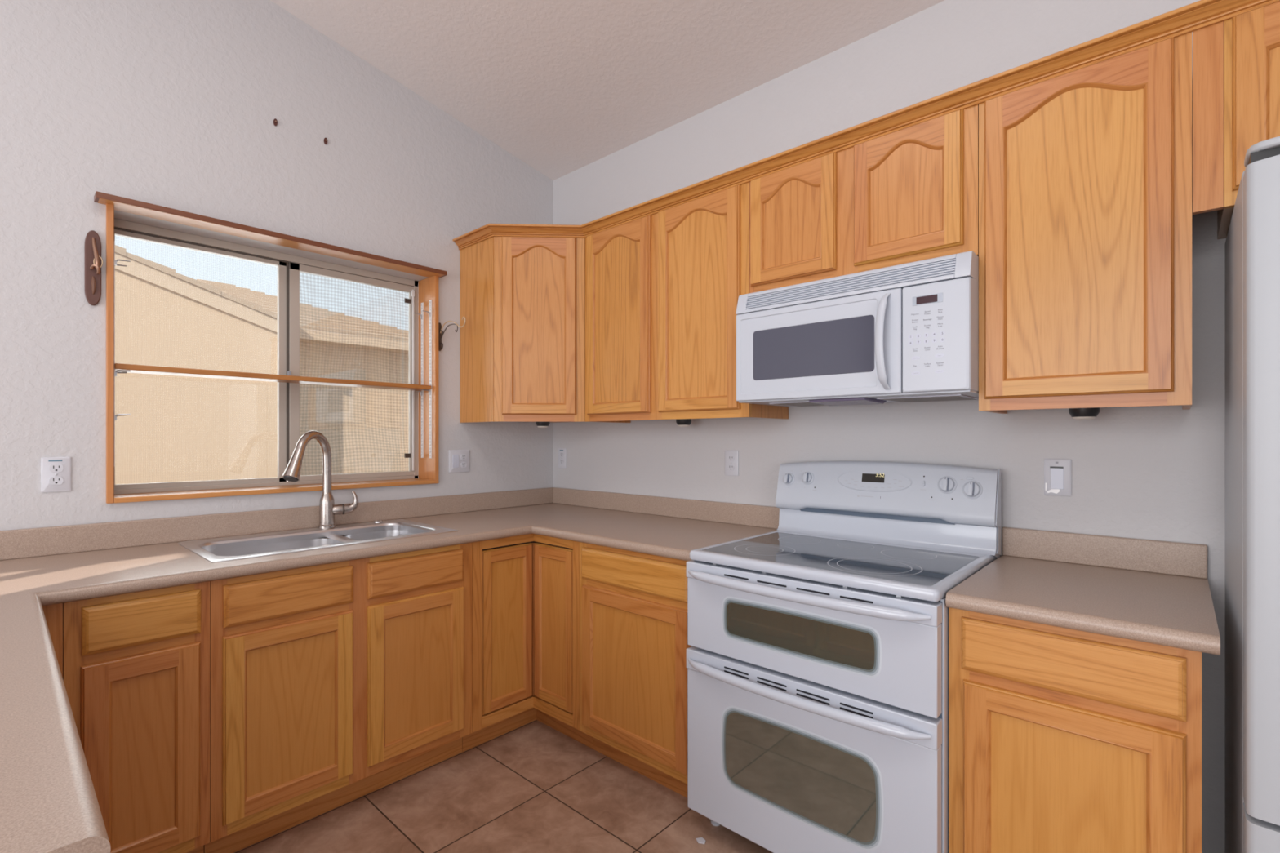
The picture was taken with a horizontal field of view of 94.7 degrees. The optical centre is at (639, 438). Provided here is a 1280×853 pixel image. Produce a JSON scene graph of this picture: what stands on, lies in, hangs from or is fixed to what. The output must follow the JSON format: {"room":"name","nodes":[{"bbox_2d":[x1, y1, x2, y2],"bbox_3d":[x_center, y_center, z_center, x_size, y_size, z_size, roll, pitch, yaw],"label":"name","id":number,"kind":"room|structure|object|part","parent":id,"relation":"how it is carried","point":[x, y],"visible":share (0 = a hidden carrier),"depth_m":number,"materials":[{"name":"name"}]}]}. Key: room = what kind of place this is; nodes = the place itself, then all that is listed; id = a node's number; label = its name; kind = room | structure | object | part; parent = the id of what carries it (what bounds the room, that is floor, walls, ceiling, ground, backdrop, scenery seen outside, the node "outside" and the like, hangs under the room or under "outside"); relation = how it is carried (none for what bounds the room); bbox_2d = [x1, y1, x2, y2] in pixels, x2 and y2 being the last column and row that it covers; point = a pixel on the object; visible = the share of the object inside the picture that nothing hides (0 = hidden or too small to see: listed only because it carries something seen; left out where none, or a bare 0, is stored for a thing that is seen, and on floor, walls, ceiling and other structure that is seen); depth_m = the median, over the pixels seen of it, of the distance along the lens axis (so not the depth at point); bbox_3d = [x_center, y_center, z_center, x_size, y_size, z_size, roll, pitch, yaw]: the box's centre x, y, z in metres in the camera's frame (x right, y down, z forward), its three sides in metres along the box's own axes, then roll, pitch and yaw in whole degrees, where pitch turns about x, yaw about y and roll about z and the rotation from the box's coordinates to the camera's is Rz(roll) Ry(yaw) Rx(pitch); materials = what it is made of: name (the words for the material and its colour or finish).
{"room":"kitchen","nodes":[
{"label":"kitchen","id":0,"kind":"room"},
{"bbox_2d":[0,0,553,530],"bbox_3d":[-2.471,-0.603,1.459,0.200,3.792,5.600,0,0,42],"label":"wall","id":1,"kind":"structure","parent":0,"point":[171,104],"depth_m":2.20,"materials":[{"name":"grey paint"}]},
{"bbox_2d":[40,457,71,492],"bbox_3d":[-1.906,0.119,1.924,0.008,0.114,0.070,0,0,42],"label":"wall outlet","id":2,"kind":"object","parent":1,"relation":"attached to","point":[55,472],"visible":1,"depth_m":1.92,"materials":[{"name":"white plastic"}]},
{"bbox_2d":[48,476,63,484],"bbox_3d":[-1.904,0.139,1.922,0.002,0.026,0.034,0,0,42],"label":"socket","id":3,"kind":"object","parent":2,"relation":"attached to","point":[52,480],"depth_m":1.92,"materials":[{"name":"white plastic"}]},
{"bbox_2d":[48,464,63,472],"bbox_3d":[-1.904,0.098,1.922,0.002,0.026,0.034,0,0,42],"label":"socket","id":4,"kind":"object","parent":2,"relation":"attached to","point":[52,468],"depth_m":1.92,"materials":[{"name":"white plastic"}]},
{"bbox_2d":[84,230,102,305],"bbox_3d":[-1.834,-0.574,1.979,0.039,0.252,0.043,0,0,42],"label":"wall plaque","id":5,"kind":"object","parent":1,"relation":"attached to","point":[93,259],"visible":1,"depth_m":1.98,"materials":[{"name":"brown wood"}]},
{"bbox_2d":[114,240,115,466],"bbox_3d":[-1.828,-0.292,2.045,0.018,0.782,0.005,0,0,42],"label":"shelf standard","id":6,"kind":"object","parent":1,"relation":"attached to","point":[114,241],"visible":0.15,"depth_m":2.04,"materials":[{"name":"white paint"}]},
{"bbox_2d":[115,258,130,265],"bbox_3d":[-1.813,-0.614,2.062,0.008,0.024,0.045,0,0,42],"label":"clip","id":7,"kind":"object","parent":6,"relation":"attached to","point":[117,260],"visible":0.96,"depth_m":2.06,"materials":[{"name":"silver metal"}]},
{"bbox_2d":[115,413,130,420],"bbox_3d":[-1.813,-0.074,2.062,0.008,0.024,0.045,0,0,42],"label":"clip","id":8,"kind":"object","parent":6,"relation":"attached to","point":[117,415],"visible":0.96,"depth_m":2.06,"materials":[{"name":"silver metal"}]},
{"bbox_2d":[115,369,130,376],"bbox_3d":[-1.813,-0.227,2.062,0.008,0.024,0.045,0,0,42],"label":"clip","id":9,"kind":"object","parent":6,"relation":"attached to","point":[117,371],"visible":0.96,"depth_m":2.06,"materials":[{"name":"silver metal"}]},
{"bbox_2d":[114,217,417,494],"bbox_3d":[-1.546,-0.298,2.585,0.062,1.006,1.181,0,0,43],"label":"window","id":10,"kind":"structure","parent":1,"relation":"in","point":[289,266],"depth_m":2.57,"materials":[{"name":"beige metal"}]},
{"bbox_3d":[-1.743,-0.288,2.370,0.024,0.958,0.570,0,0,42],"label":"sash","id":11,"kind":"part","parent":10,"relation":"part of","materials":[{"name":"clear glass"}]},
{"bbox_3d":[-1.345,-0.290,2.789,0.024,0.958,0.571,0,0,42],"label":"sash","id":12,"kind":"part","parent":10,"relation":"part of","materials":[{"name":"beige metal"}]},
{"bbox_3d":[-1.147,-0.293,2.978,0.009,0.916,0.014,0,0,42],"label":"handle rail","id":13,"kind":"part","parent":10,"relation":"part of","materials":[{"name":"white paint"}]},
{"bbox_2d":[93,191,447,277],"bbox_3d":[-1.412,-0.809,2.456,0.104,0.020,1.270,0,0,42],"label":"trim","id":14,"kind":"structure","parent":1,"relation":"attached to","point":[121,203],"depth_m":2.31,"materials":[{"name":"brown wood"}]},
{"bbox_2d":[106,203,438,503],"bbox_3d":[-1.466,-0.289,2.511,0.172,1.024,1.219,0,0,42],"label":"trim","id":15,"kind":"structure","parent":1,"relation":"attached to","point":[428,286],"depth_m":2.44,"materials":[{"name":"brown wood"}]},
{"bbox_2d":[114,363,431,391],"bbox_3d":[-1.467,-0.249,2.511,0.126,0.020,1.171,0,0,42],"label":"shelf","id":16,"kind":"object","parent":1,"relation":"attached to","point":[142,369],"visible":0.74,"depth_m":2.38,"materials":[{"name":"brown wood"}]},
{"bbox_2d":[273,118,277,125],"bbox_3d":[-1.478,-1.283,2.390,0.010,0.028,0.014,0,0,42],"label":"wall anchor","id":17,"kind":"object","parent":1,"relation":"attached to","point":[275,121],"visible":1,"depth_m":2.39,"materials":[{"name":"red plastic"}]},
{"bbox_2d":[324,137,327,144],"bbox_3d":[-1.349,-1.278,2.532,0.010,0.028,0.014,0,0,42],"label":"wall anchor","id":18,"kind":"object","parent":1,"relation":"attached to","point":[325,138],"visible":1,"depth_m":2.53,"materials":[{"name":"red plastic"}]},
{"bbox_2d":[0,487,779,560],"bbox_3d":[-0.892,0.334,1.913,1.519,0.091,2.799,0,0,42],"label":"backsplash","id":19,"kind":"structure","parent":1,"relation":"attached to","point":[62,540],"depth_m":2.47,"materials":[{"name":"beige laminate"}]},
{"bbox_2d":[421,302,423,457],"bbox_3d":[-1.097,-0.292,2.971,0.018,0.782,0.005,0,0,42],"label":"shelf standard","id":20,"kind":"object","parent":1,"relation":"attached to","point":[422,304],"visible":0.97,"depth_m":2.96,"materials":[{"name":"white paint"}]},
{"bbox_2d":[429,299,431,457],"bbox_3d":[-1.035,-0.292,2.914,0.018,0.782,0.005,0,0,42],"label":"shelf standard","id":21,"kind":"object","parent":1,"relation":"attached to","point":[430,301],"visible":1,"depth_m":2.92,"materials":[{"name":"white paint"}]},
{"bbox_2d":[438,316,466,351],"bbox_3d":[-0.908,-0.503,2.846,0.240,0.140,0.020,0,0,42],"label":"bracket","id":22,"kind":"object","parent":1,"relation":"attached to","point":[440,327],"visible":1,"depth_m":2.91,"materials":[{"name":"grey metal"}]},
{"bbox_3d":[-0.995,-0.503,2.925,0.004,0.140,0.020,0,0,42],"label":"plate","id":23,"kind":"part","parent":22,"relation":"part of","materials":[{"name":"grey metal"}]},
{"bbox_3d":[-0.931,-0.507,2.867,0.167,0.091,0.005,0,0,42],"label":"arm","id":24,"kind":"part","parent":22,"relation":"part of","materials":[{"name":"grey metal"}]},
{"bbox_3d":[-0.905,-0.546,2.844,0.232,0.054,0.005,0,0,42],"label":"arm","id":25,"kind":"part","parent":22,"relation":"part of","materials":[{"name":"grey metal"}]},
{"bbox_2d":[448,449,469,472],"bbox_3d":[-0.919,0.117,3.004,0.010,0.114,0.116,0,0,42],"label":"switch plate","id":26,"kind":"object","parent":1,"relation":"attached to","point":[459,460],"visible":1,"depth_m":3.00,"materials":[{"name":"white plastic"}]},
{"bbox_2d":[461,462,466,467],"bbox_3d":[-0.902,0.137,3.020,0.002,0.026,0.034,0,0,42],"label":"socket","id":27,"kind":"object","parent":26,"relation":"attached to","point":[464,464],"depth_m":3.02,"materials":[{"name":"white plastic"}]},
{"bbox_2d":[461,454,466,459],"bbox_3d":[-0.902,0.096,3.020,0.002,0.026,0.034,0,0,42],"label":"socket","id":28,"kind":"object","parent":26,"relation":"attached to","point":[463,456],"depth_m":3.02,"materials":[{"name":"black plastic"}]},
{"bbox_2d":[234,720,772,852],"bbox_3d":[-0.224,1.353,-0.455,6.300,0.120,5.800,0,0,42],"label":"floor","id":29,"kind":"structure","parent":0,"point":[533,787],"depth_m":2.04,"materials":[{"name":"brown tile"}]},
{"bbox_2d":[42,581,209,852],"bbox_3d":[-1.615,0.855,1.780,0.627,0.876,0.400,0,0,42],"label":"base cabinet","id":30,"kind":"object","parent":29,"relation":"on","point":[136,665],"depth_m":1.61,"materials":[{"name":"brown wood"}]},
{"bbox_3d":[-1.726,0.803,1.673,0.608,0.770,0.091,0,0,42],"label":"filler strip","id":31,"kind":"part","parent":30,"relation":"part of","materials":[{"name":"brown wood"}]},
{"bbox_3d":[-1.357,0.871,1.613,0.019,0.561,0.252,0,0,42],"label":"door","id":32,"kind":"part","parent":30,"relation":"part of","materials":[{"name":"brown wood"}]},
{"bbox_3d":[-1.356,0.501,1.614,0.019,0.126,0.251,0,0,42],"label":"drawer","id":33,"kind":"part","parent":30,"relation":"part of","materials":[{"name":"brown wood"}]},
{"bbox_3d":[-1.360,0.871,1.615,0.008,0.477,0.164,0,0,42],"label":"panel","id":34,"kind":"part","parent":30,"relation":"part of","materials":[{"name":"brown wood"}]},
{"bbox_2d":[204,535,472,852],"bbox_3d":[-1.186,0.855,2.251,0.627,0.876,0.870,0,0,42],"label":"base cabinet","id":35,"kind":"object","parent":29,"relation":"on","point":[332,686],"visible":0.89,"depth_m":1.97,"materials":[{"name":"brown wood"}]},
{"bbox_3d":[-1.110,0.871,1.883,0.019,0.561,0.373,0,0,42],"label":"door","id":36,"kind":"part","parent":35,"relation":"part of","materials":[{"name":"brown wood"}]},
{"bbox_3d":[-1.109,0.501,1.885,0.019,0.126,0.372,0,0,42],"label":"drawer","id":37,"kind":"part","parent":35,"relation":"part of","materials":[{"name":"brown wood"}]},
{"bbox_3d":[-1.113,0.871,1.886,0.008,0.477,0.285,0,0,42],"label":"panel","id":38,"kind":"part","parent":35,"relation":"part of","materials":[{"name":"brown wood"}]},
{"bbox_3d":[-0.825,0.501,2.196,0.019,0.126,0.374,0,0,42],"label":"drawer","id":39,"kind":"part","parent":35,"relation":"part of","materials":[{"name":"brown wood"}]},
{"bbox_3d":[-0.824,0.871,2.196,0.019,0.561,0.374,0,0,42],"label":"door","id":40,"kind":"part","parent":35,"relation":"part of","materials":[{"name":"brown wood"}]},
{"bbox_3d":[-0.827,0.871,2.199,0.008,0.477,0.286,0,0,42],"label":"panel","id":41,"kind":"part","parent":35,"relation":"part of","materials":[{"name":"brown wood"}]},
{"bbox_2d":[462,533,593,751],"bbox_3d":[-0.480,0.855,2.814,0.911,0.876,0.911,0,0,42],"label":"base cabinet","id":42,"kind":"object","parent":29,"relation":"on","point":[526,588],"visible":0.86,"depth_m":2.50,"materials":[{"name":"brown wood"}]},
{"bbox_2d":[0,487,779,852],"bbox_3d":[-0.735,0.352,1.770,1.944,0.129,2.799,0,0,42],"label":"countertop","id":43,"kind":"structure","parent":42,"relation":"on","point":[49,803],"depth_m":1.87,"materials":[{"name":"beige laminate"}]},
{"bbox_2d":[177,519,457,562],"bbox_3d":[-1.204,0.462,2.265,0.506,0.189,0.834,0,0,42],"label":"sink","id":44,"kind":"object","parent":43,"relation":"in","point":[254,545],"visible":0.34,"depth_m":2.31,"materials":[{"name":"silver metal"}]},
{"bbox_3d":[-1.299,0.480,2.141,0.372,0.141,0.443,0,0,42],"label":"bowl","id":45,"kind":"part","parent":44,"relation":"part of","materials":[{"name":"silver metal"}]},
{"bbox_3d":[-1.038,0.480,2.428,0.372,0.141,0.253,0,0,42],"label":"bowl","id":46,"kind":"part","parent":44,"relation":"part of","materials":[{"name":"silver metal"}]},
{"bbox_2d":[282,431,358,528],"bbox_3d":[-1.314,0.172,2.395,0.112,0.405,0.338,0,0,19],"label":"faucet","id":47,"kind":"object","parent":43,"relation":"on","point":[328,509],"visible":1,"depth_m":2.45,"materials":[{"name":"silver metal"}]},
{"bbox_3d":[-1.321,0.107,2.387,0.034,0.275,0.203,0,0,6],"label":"spout","id":48,"kind":"part","parent":47,"relation":"part of","materials":[{"name":"silver metal"}]},
{"bbox_3d":[-1.281,0.303,2.491,0.045,0.043,0.043,0,0,-34],"label":"handle","id":49,"kind":"part","parent":47,"relation":"part of","materials":[{"name":"silver metal"}]},
{"bbox_3d":[-1.237,0.274,2.523,0.056,0.096,0.040,0,0,-36],"label":"lever","id":50,"kind":"part","parent":47,"relation":"part of","materials":[{"name":"silver metal"}]},
{"bbox_3d":[-0.564,0.801,2.510,0.019,0.676,0.254,0,0,42],"label":"door","id":51,"kind":"part","parent":42,"relation":"part of","materials":[{"name":"brown wood"}]},
{"bbox_3d":[-0.567,0.804,2.513,0.008,0.602,0.194,0,0,42],"label":"panel","id":52,"kind":"part","parent":42,"relation":"part of","materials":[{"name":"brown wood"}]},
{"bbox_3d":[-0.368,0.801,2.518,0.258,0.676,0.019,0,0,42],"label":"door","id":53,"kind":"part","parent":42,"relation":"part of","materials":[{"name":"brown wood"}]},
{"bbox_3d":[-0.365,0.804,2.521,0.198,0.602,0.008,0,0,42],"label":"panel","id":54,"kind":"part","parent":42,"relation":"part of","materials":[{"name":"brown wood"}]},
{"bbox_2d":[579,542,692,798],"bbox_3d":[0.177,0.855,2.406,0.607,0.876,0.627,0,0,42],"label":"base cabinet","id":55,"kind":"object","parent":29,"relation":"on","point":[633,645],"visible":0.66,"depth_m":2.18,"materials":[{"name":"brown wood"}]},
{"bbox_3d":[-0.028,0.871,2.188,0.451,0.477,0.008,0,0,42],"label":"panel","id":56,"kind":"part","parent":55,"relation":"part of","materials":[{"name":"brown wood"}]},
{"bbox_3d":[-0.033,0.501,2.187,0.545,0.126,0.019,0,0,42],"label":"drawer","id":57,"kind":"part","parent":55,"relation":"part of","materials":[{"name":"brown wood"}]},
{"bbox_2d":[695,837,705,844],"bbox_3d":[0.197,1.291,1.888,0.027,0.004,0.031,0,0,-19],"label":"paper scrap","id":58,"kind":"object","parent":29,"relation":"on","point":[700,840],"visible":1,"depth_m":1.89,"materials":[{"name":"white paper"}]},
{"bbox_2d":[686,461,1001,852],"bbox_3d":[0.638,0.689,1.891,0.773,1.208,0.715,0,0,42],"label":"range","id":59,"kind":"object","parent":29,"relation":"on","point":[818,657],"visible":1,"depth_m":1.71,"materials":[{"name":"white metal"}]},
{"bbox_3d":[0.586,0.162,2.332,0.051,0.050,0.021,0,0,42],"label":"knob","id":60,"kind":"part","parent":59,"relation":"part of","materials":[{"name":"grey plastic"}]},
{"bbox_3d":[0.646,0.154,2.279,0.051,0.050,0.021,0,0,42],"label":"knob","id":61,"kind":"part","parent":59,"relation":"part of","materials":[{"name":"grey plastic"}]},
{"bbox_3d":[0.414,0.724,1.651,0.736,0.030,0.054,0,0,42],"label":"handle","id":62,"kind":"part","parent":59,"relation":"part of","materials":[{"name":"white metal"}]},
{"bbox_3d":[0.414,0.436,1.651,0.736,0.030,0.054,0,0,42],"label":"handle","id":63,"kind":"part","parent":59,"relation":"part of","materials":[{"name":"white metal"}]},
{"bbox_3d":[0.447,0.950,1.689,0.762,0.522,0.045,0,0,42],"label":"oven door","id":64,"kind":"part","parent":59,"relation":"part of","materials":[{"name":"white metal"}]},
{"bbox_3d":[0.447,0.541,1.689,0.762,0.274,0.045,0,0,42],"label":"oven door","id":65,"kind":"part","parent":59,"relation":"part of","materials":[{"name":"white metal"}]},
{"bbox_2d":[689,530,996,601],"bbox_3d":[0.656,0.381,1.912,0.758,0.030,0.650,0,0,42],"label":"cooktop","id":66,"kind":"object","parent":59,"relation":"in","point":[880,567],"depth_m":1.78,"materials":[{"name":"grey glass"}]},
{"bbox_2d":[844,479,904,488],"bbox_3d":[0.838,0.156,2.110,0.213,0.044,0.009,0,0,42],"label":"print","id":67,"kind":"object","parent":59,"relation":"attached to","point":[849,483],"depth_m":2.11,"materials":[{"name":"grey"}]},
{"bbox_3d":[1.012,0.154,1.945,0.059,0.058,0.022,0,0,42],"label":"knob","id":68,"kind":"part","parent":59,"relation":"part of","materials":[{"name":"grey plastic"}]},
{"bbox_3d":[1.066,0.166,1.893,0.059,0.058,0.022,0,0,42],"label":"knob","id":69,"kind":"part","parent":59,"relation":"part of","materials":[{"name":"grey plastic"}]},
{"bbox_2d":[949,607,1201,852],"bbox_3d":[1.137,0.855,1.532,0.456,0.876,0.627,0,0,42],"label":"base cabinet","id":70,"kind":"object","parent":29,"relation":"on","point":[1062,740],"visible":0.85,"depth_m":1.29,"materials":[{"name":"brown wood"}]},
{"bbox_3d":[0.939,0.871,1.306,0.312,0.477,0.008,0,0,42],"label":"panel","id":71,"kind":"part","parent":70,"relation":"part of","materials":[{"name":"brown wood"}]},
{"bbox_3d":[0.934,0.501,1.305,0.404,0.126,0.019,0,0,42],"label":"drawer","id":72,"kind":"part","parent":70,"relation":"part of","materials":[{"name":"brown wood"}]},
{"bbox_3d":[0.936,0.871,1.303,0.400,0.561,0.019,0,0,42],"label":"door","id":73,"kind":"part","parent":70,"relation":"part of","materials":[{"name":"brown wood"}]},
{"bbox_2d":[945,527,1220,655],"bbox_3d":[1.141,0.352,1.517,0.479,0.129,0.644,0,0,42],"label":"countertop","id":74,"kind":"structure","parent":70,"relation":"on","point":[1149,591],"depth_m":1.48,"materials":[{"name":"beige laminate"}]},
{"bbox_2d":[1225,136,1279,852],"bbox_3d":[1.648,0.380,0.999,0.905,1.826,0.670,0,0,42],"label":"refrigerator","id":75,"kind":"object","parent":29,"relation":"on","point":[1252,242],"visible":1,"depth_m":1.06,"materials":[{"name":"grey paint"}]},
{"bbox_3d":[1.452,0.083,0.783,0.905,1.196,0.088,0,0,42],"label":"door","id":76,"kind":"part","parent":75,"relation":"part of","materials":[{"name":"grey paint"}]},
{"bbox_3d":[1.452,0.963,0.783,0.905,0.540,0.088,0,0,42],"label":"door","id":77,"kind":"part","parent":75,"relation":"part of","materials":[{"name":"grey paint"}]},
{"bbox_2d":[270,0,944,180],"bbox_3d":[-0.190,-2.019,-0.492,6.400,1.083,5.810,0,0,42],"label":"ceiling","id":78,"kind":"structure","parent":0,"point":[562,86],"depth_m":2.47,"materials":[{"name":"white paint"}]},
{"bbox_2d":[553,0,1226,852],"bbox_3d":[1.700,-0.110,1.580,6.200,2.806,0.200,0,0,42],"label":"wall","id":79,"kind":"structure","parent":0,"point":[1157,473],"depth_m":2.03,"materials":[{"name":"grey paint"}]},
{"bbox_2d":[460,235,612,422],"bbox_3d":[-0.490,-0.536,3.029,0.608,0.914,0.608,0,0,42],"label":"upper cabinet","id":80,"kind":"object","parent":79,"relation":"attached to","point":[522,299],"visible":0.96,"depth_m":2.81,"materials":[{"name":"brown wood"}]},
{"bbox_3d":[-0.481,-0.536,2.824,0.430,0.914,0.019,0,0,-3],"label":"frame","id":81,"kind":"part","parent":80,"relation":"part of","materials":[{"name":"brown wood"}]},
{"bbox_3d":[-0.480,-0.535,2.804,0.352,0.847,0.019,0,0,-3],"label":"door","id":82,"kind":"part","parent":80,"relation":"part of","materials":[{"name":"brown wood"}]},
{"bbox_3d":[-0.481,-0.537,2.808,0.274,0.775,0.008,0,0,-3],"label":"panel","id":83,"kind":"part","parent":80,"relation":"part of","materials":[{"name":"brown wood"}]},
{"bbox_2d":[535,422,550,428],"bbox_3d":[-0.484,-0.070,2.937,0.070,0.041,0.070,0,0,42],"label":"puck light","id":84,"kind":"object","parent":80,"relation":"attached to","point":[540,424],"visible":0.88,"depth_m":2.91,"materials":[{"name":"black plastic"}]},
{"bbox_2d":[453,0,1279,249],"bbox_3d":[0.543,-0.984,1.854,3.719,0.048,0.344,0,0,42],"label":"crown molding","id":85,"kind":"structure","parent":80,"relation":"attached to","point":[1201,14],"depth_m":1.75,"materials":[{"name":"brown wood"}]},
{"bbox_2d":[558,448,566,467],"bbox_3d":[-0.450,0.115,3.400,0.070,0.114,0.008,0,0,42],"label":"wall outlet","id":86,"kind":"object","parent":79,"relation":"attached to","point":[562,451],"visible":1,"depth_m":3.39,"materials":[{"name":"white plastic"}]},
{"bbox_2d":[585,182,788,422],"bbox_3d":[0.168,-0.536,2.621,0.911,0.914,0.322,0,0,42],"label":"upper cabinet","id":87,"kind":"object","parent":79,"relation":"attached to","point":[664,288],"visible":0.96,"depth_m":2.45,"materials":[{"name":"brown wood"}]},
{"bbox_3d":[-0.101,-0.536,2.667,0.320,0.777,0.008,0,0,42],"label":"panel","id":88,"kind":"part","parent":87,"relation":"part of","materials":[{"name":"brown wood"}]},
{"bbox_3d":[-0.104,-0.534,2.664,0.398,0.849,0.019,0,0,42],"label":"door","id":89,"kind":"part","parent":87,"relation":"part of","materials":[{"name":"brown wood"}]},
{"bbox_2d":[675,418,691,426],"bbox_3d":[0.199,-0.070,2.672,0.070,0.041,0.070,0,0,42],"label":"puck light","id":90,"kind":"object","parent":87,"relation":"attached to","point":[683,422],"visible":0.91,"depth_m":2.65,"materials":[{"name":"black plastic"}]},
{"bbox_3d":[0.230,-0.536,2.365,0.325,0.777,0.008,0,0,42],"label":"panel","id":91,"kind":"part","parent":87,"relation":"part of","materials":[{"name":"brown wood"}]},
{"bbox_3d":[0.227,-0.534,2.362,0.403,0.849,0.019,0,0,42],"label":"door","id":92,"kind":"part","parent":87,"relation":"part of","materials":[{"name":"brown wood"}]},
{"bbox_2d":[724,449,738,475],"bbox_3d":[0.406,0.111,2.619,0.070,0.114,0.008,0,0,42],"label":"wall outlet","id":93,"kind":"object","parent":79,"relation":"attached to","point":[731,457],"visible":1,"depth_m":2.62,"materials":[{"name":"white plastic"}]},
{"bbox_2d":[728,464,734,471],"bbox_3d":[0.405,0.131,2.617,0.034,0.026,0.002,0,0,42],"label":"socket","id":94,"kind":"object","parent":93,"relation":"attached to","point":[731,467],"depth_m":2.61,"materials":[{"name":"white plastic"}]},
{"bbox_2d":[728,455,734,461],"bbox_3d":[0.405,0.090,2.617,0.034,0.026,0.002,0,0,42],"label":"socket","id":95,"kind":"object","parent":93,"relation":"attached to","point":[731,458],"depth_m":2.61,"materials":[{"name":"white plastic"}]},
{"bbox_2d":[749,104,978,293],"bbox_3d":[0.787,-0.761,2.057,0.761,0.464,0.322,0,0,42],"label":"upper cabinet","id":96,"kind":"object","parent":79,"relation":"attached to","point":[909,194],"visible":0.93,"depth_m":1.89,"materials":[{"name":"brown wood"}]},
{"bbox_3d":[0.536,-0.764,2.086,0.251,0.322,0.008,0,0,42],"label":"panel","id":97,"kind":"part","parent":96,"relation":"part of","materials":[{"name":"brown wood"}]},
{"bbox_3d":[0.534,-0.762,2.083,0.329,0.394,0.019,0,0,42],"label":"door","id":98,"kind":"part","parent":96,"relation":"part of","materials":[{"name":"brown wood"}]},
{"bbox_2d":[735,250,978,406],"bbox_3d":[0.749,-0.319,2.012,0.762,0.408,0.440,0,0,42],"label":"microwave","id":99,"kind":"object","parent":96,"relation":"attached to","point":[908,332],"visible":1,"depth_m":1.83,"materials":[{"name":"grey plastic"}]},
{"bbox_3d":[0.573,-0.291,1.957,0.578,0.314,0.038,0,0,42],"label":"door","id":100,"kind":"part","parent":99,"relation":"part of","materials":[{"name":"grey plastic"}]},
{"bbox_3d":[0.727,-0.291,1.765,0.044,0.290,0.030,0,0,-23],"label":"handle","id":101,"kind":"part","parent":99,"relation":"part of","materials":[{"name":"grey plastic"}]},
{"bbox_3d":[0.856,-0.291,1.699,0.182,0.314,0.038,0,0,42],"label":"control panel","id":102,"kind":"part","parent":99,"relation":"part of","materials":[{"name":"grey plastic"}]},
{"bbox_3d":[0.822,-0.764,1.825,0.245,0.322,0.008,0,0,42],"label":"panel","id":103,"kind":"part","parent":96,"relation":"part of","materials":[{"name":"brown wood"}]},
{"bbox_3d":[0.820,-0.762,1.822,0.323,0.394,0.019,0,0,42],"label":"door","id":104,"kind":"part","parent":96,"relation":"part of","materials":[{"name":"brown wood"}]},
{"bbox_2d":[1044,458,1071,496],"bbox_3d":[1.287,0.121,1.816,0.070,0.114,0.008,0,0,42],"label":"light switch","id":105,"kind":"object","parent":79,"relation":"attached to","point":[1057,472],"visible":1,"depth_m":1.81,"materials":[{"name":"white plastic"}]},
{"bbox_2d":[978,21,1223,413],"bbox_3d":[1.254,-0.536,1.630,0.501,0.914,0.322,0,0,42],"label":"upper cabinet","id":106,"kind":"object","parent":79,"relation":"attached to","point":[1085,174],"depth_m":1.50,"materials":[{"name":"brown wood"}]},
{"bbox_3d":[1.130,-0.537,1.544,0.322,0.775,0.008,0,0,42],"label":"panel","id":107,"kind":"part","parent":106,"relation":"part of","materials":[{"name":"brown wood"}]},
{"bbox_2d":[1068,407,1099,420],"bbox_3d":[1.247,-0.070,1.655,0.070,0.041,0.070,0,0,42],"label":"puck light","id":108,"kind":"object","parent":106,"relation":"attached to","point":[1079,414],"visible":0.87,"depth_m":1.63,"materials":[{"name":"black plastic"}]},
{"bbox_3d":[1.331,-0.763,1.381,0.052,0.460,0.019,0,0,42],"label":"filler strip","id":109,"kind":"part","parent":106,"relation":"part of","materials":[{"name":"brown wood"}]},
{"bbox_2d":[1002,527,1207,578],"bbox_3d":[1.352,0.334,1.748,0.479,0.091,0.019,0,0,42],"label":"backsplash","id":110,"kind":"structure","parent":79,"relation":"attached to","point":[1159,557],"depth_m":1.72,"materials":[{"name":"beige laminate"}]},
{"bbox_2d":[1217,0,1279,239],"bbox_3d":[1.786,-0.763,1.146,0.936,0.460,0.322,0,0,42],"label":"upper cabinet","id":111,"kind":"object","parent":79,"relation":"attached to","point":[1251,38],"visible":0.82,"depth_m":1.32,"materials":[{"name":"brown wood"}]},
{"bbox_3d":[1.697,-0.763,1.048,0.935,0.460,0.019,0,0,42],"label":"frame","id":112,"kind":"part","parent":111,"relation":"part of","materials":[{"name":"brown wood"}]},
{"bbox_3d":[1.511,-0.762,1.192,0.442,0.394,0.019,0,0,42],"label":"door","id":113,"kind":"part","parent":111,"relation":"part of","materials":[{"name":"brown wood"}]},
{"bbox_3d":[1.513,-0.764,1.195,0.358,0.322,0.008,0,0,42],"label":"panel","id":114,"kind":"part","parent":111,"relation":"part of","materials":[{"name":"brown wood"}]},
{"label":"outside","id":115,"kind":"structure","parent":0,"visible":0},
{"bbox_3d":[-11.686,1.643,13.652,29.750,0.300,50.000,0,0,42],"label":"ground","id":116,"kind":"structure","parent":115,"visible":0},
{"bbox_2d":[115,244,411,493],"bbox_3d":[-4.273,-0.400,6.892,4.215,3.785,18.000,0,0,42],"label":"house","id":117,"kind":"structure","parent":116,"relation":"on","point":[177,428],"depth_m":4.82,"materials":[{"name":"beige paint"}]}
]}

